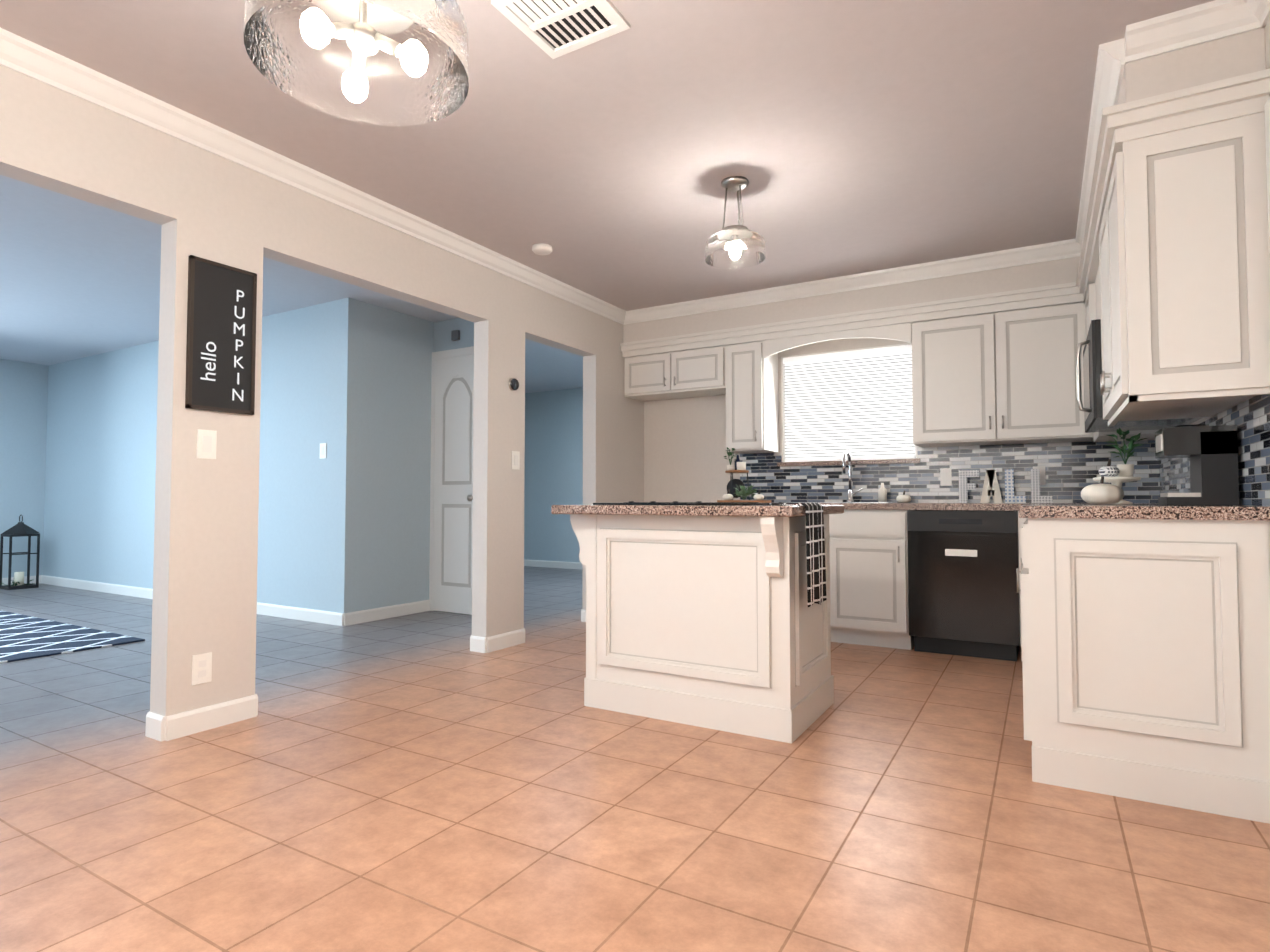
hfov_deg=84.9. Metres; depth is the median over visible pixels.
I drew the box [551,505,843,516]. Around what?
island countertop
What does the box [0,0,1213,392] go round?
ceiling
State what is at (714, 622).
kitchen island
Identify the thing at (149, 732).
baseboard
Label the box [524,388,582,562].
wall
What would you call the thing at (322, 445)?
switch plate
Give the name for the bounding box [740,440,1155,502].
tile backsplash
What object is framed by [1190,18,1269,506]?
wall
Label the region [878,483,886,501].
soap bottle
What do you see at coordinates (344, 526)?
wall
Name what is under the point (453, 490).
hall door
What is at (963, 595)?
dishwasher
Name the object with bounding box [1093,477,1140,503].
cake stand
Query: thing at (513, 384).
thermostat
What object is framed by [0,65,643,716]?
wall
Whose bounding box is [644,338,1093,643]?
wall
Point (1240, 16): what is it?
crown molding
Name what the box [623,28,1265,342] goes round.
wall
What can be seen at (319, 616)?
baseboard
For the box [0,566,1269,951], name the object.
floor
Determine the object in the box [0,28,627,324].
crown molding
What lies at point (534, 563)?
baseboard
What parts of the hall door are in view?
hall door knob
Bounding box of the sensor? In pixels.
[451,330,459,340]
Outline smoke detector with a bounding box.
[532,243,551,254]
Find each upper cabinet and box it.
[621,337,723,400]
[720,333,779,453]
[908,293,1075,446]
[1076,269,1158,441]
[1092,269,1095,319]
[1096,89,1269,424]
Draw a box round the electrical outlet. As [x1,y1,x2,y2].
[191,652,211,684]
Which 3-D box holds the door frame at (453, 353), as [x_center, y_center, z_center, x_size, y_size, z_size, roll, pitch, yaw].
[-1.464,0.034,5.755,0.630,2.195,0.019,-1,-2,30]
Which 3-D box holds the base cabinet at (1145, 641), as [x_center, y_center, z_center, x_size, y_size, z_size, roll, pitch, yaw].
[1.761,0.582,2.461,0.667,0.870,0.715,-1,-2,30]
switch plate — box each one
[196,429,216,458]
[320,443,326,458]
[511,451,519,469]
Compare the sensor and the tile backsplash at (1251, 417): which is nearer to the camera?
the tile backsplash at (1251, 417)
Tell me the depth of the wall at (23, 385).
7.66 m
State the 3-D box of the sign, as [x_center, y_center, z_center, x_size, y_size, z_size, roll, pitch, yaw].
[-1.721,-0.576,2.898,0.022,0.615,0.270,-1,-2,30]
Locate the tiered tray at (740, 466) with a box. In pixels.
[724,447,749,499]
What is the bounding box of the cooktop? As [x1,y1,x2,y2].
[593,501,785,504]
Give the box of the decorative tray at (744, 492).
[717,484,770,502]
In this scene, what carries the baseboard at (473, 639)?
attached to the wall at (194, 200)
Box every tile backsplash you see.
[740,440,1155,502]
[1152,394,1269,505]
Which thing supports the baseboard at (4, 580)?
attached to the wall at (23, 385)
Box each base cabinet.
[829,514,838,642]
[839,506,913,649]
[1016,514,1269,823]
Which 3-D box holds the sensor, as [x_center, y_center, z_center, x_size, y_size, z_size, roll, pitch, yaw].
[-1.501,-1.177,5.813,0.070,0.080,0.029,-1,-2,30]
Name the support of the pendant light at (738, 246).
hanging from the ceiling
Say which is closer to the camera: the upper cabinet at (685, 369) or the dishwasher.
the dishwasher
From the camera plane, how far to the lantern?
7.33 m
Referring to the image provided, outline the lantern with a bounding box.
[0,515,39,589]
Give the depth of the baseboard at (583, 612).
5.32 m
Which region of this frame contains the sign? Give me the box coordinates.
[185,255,256,414]
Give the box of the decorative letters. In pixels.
[959,469,1052,502]
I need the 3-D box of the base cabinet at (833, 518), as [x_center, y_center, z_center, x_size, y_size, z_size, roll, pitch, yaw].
[1.191,0.667,4.901,0.620,0.870,0.637,-1,-2,30]
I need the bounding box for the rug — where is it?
[0,610,144,662]
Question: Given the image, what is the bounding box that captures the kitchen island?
[570,514,833,742]
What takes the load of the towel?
on the island countertop at (747, 510)
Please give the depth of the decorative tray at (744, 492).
4.85 m
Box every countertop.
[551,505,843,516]
[779,502,1022,509]
[1019,503,1269,517]
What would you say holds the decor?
on the cake stand
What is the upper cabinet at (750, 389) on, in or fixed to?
attached to the wall at (685, 451)
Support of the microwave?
attached to the upper cabinet at (1093, 270)
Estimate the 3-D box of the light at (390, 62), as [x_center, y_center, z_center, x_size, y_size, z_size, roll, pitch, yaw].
[-0.552,-1.145,1.417,0.420,0.669,0.420,-1,-2,30]
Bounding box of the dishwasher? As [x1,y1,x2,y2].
[907,510,1019,660]
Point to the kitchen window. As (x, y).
(855, 403)
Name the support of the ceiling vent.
in the ceiling
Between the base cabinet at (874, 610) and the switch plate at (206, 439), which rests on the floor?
the base cabinet at (874, 610)
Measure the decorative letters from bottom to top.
0.215 m
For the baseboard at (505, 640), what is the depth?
4.34 m
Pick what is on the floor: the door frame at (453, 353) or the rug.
the rug
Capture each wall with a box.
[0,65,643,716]
[0,359,47,577]
[40,297,473,614]
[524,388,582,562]
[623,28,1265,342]
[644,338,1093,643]
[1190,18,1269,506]
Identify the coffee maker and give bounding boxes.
[1155,424,1238,505]
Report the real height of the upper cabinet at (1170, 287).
0.875 m
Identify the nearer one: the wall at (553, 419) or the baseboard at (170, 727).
the baseboard at (170, 727)
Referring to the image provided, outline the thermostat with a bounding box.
[509,378,518,390]
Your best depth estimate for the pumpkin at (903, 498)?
4.76 m
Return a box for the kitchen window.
[777,343,920,466]
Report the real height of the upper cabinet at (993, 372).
0.845 m
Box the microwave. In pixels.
[1076,319,1200,432]
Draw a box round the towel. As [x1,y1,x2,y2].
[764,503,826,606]
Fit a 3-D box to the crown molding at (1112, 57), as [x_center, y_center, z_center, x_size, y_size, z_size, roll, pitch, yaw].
[2.078,-1.376,3.146,0.070,0.088,2.070,-1,-2,30]
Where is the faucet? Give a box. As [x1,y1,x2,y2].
[842,451,862,501]
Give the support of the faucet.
on the countertop at (910, 506)
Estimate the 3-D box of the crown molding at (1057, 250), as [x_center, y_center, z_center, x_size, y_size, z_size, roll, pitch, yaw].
[1.308,-1.317,4.844,3.120,0.088,0.070,-1,-2,30]
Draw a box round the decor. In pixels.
[1099,428,1146,476]
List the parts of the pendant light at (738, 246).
frame, bulb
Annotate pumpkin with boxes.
[896,491,910,502]
[1081,476,1123,504]
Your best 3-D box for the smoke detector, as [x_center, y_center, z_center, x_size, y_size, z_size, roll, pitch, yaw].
[-0.560,-1.365,4.193,0.124,0.034,0.124,-1,-2,30]
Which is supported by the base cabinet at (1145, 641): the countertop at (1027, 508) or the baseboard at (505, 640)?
the countertop at (1027, 508)
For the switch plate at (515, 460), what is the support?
attached to the wall at (194, 200)
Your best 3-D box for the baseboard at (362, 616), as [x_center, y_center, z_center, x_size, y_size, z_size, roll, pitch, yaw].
[-1.939,1.078,5.517,0.014,0.092,0.850,-1,-2,30]
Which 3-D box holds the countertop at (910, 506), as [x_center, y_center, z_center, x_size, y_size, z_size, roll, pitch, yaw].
[1.530,0.203,4.714,2.000,0.040,0.643,-1,-2,30]
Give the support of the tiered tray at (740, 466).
on the countertop at (910, 506)
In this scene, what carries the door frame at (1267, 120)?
attached to the wall at (1267, 28)
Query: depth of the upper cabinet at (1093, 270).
3.69 m
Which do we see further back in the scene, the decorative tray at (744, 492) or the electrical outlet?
the decorative tray at (744, 492)
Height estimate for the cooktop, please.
0.016 m
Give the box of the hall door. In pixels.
[433,354,473,614]
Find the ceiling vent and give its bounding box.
[491,0,629,58]
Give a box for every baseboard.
[2,576,35,584]
[39,575,345,625]
[145,711,153,738]
[154,694,257,740]
[346,600,429,625]
[470,635,477,651]
[478,628,524,652]
[524,559,581,569]
[581,609,585,621]
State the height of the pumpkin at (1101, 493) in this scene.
0.116 m
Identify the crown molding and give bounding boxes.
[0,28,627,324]
[628,239,1078,323]
[1072,23,1135,255]
[1224,0,1269,37]
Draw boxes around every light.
[243,0,468,125]
[705,176,764,268]
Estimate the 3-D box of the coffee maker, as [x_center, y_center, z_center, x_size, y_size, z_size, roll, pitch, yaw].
[2.053,-0.041,2.550,0.208,0.296,0.220,-1,-2,30]
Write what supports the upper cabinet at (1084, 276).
attached to the wall at (1267, 28)
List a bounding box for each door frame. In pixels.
[429,346,473,610]
[1264,96,1269,263]
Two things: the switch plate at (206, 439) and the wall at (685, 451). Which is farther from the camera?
the wall at (685, 451)

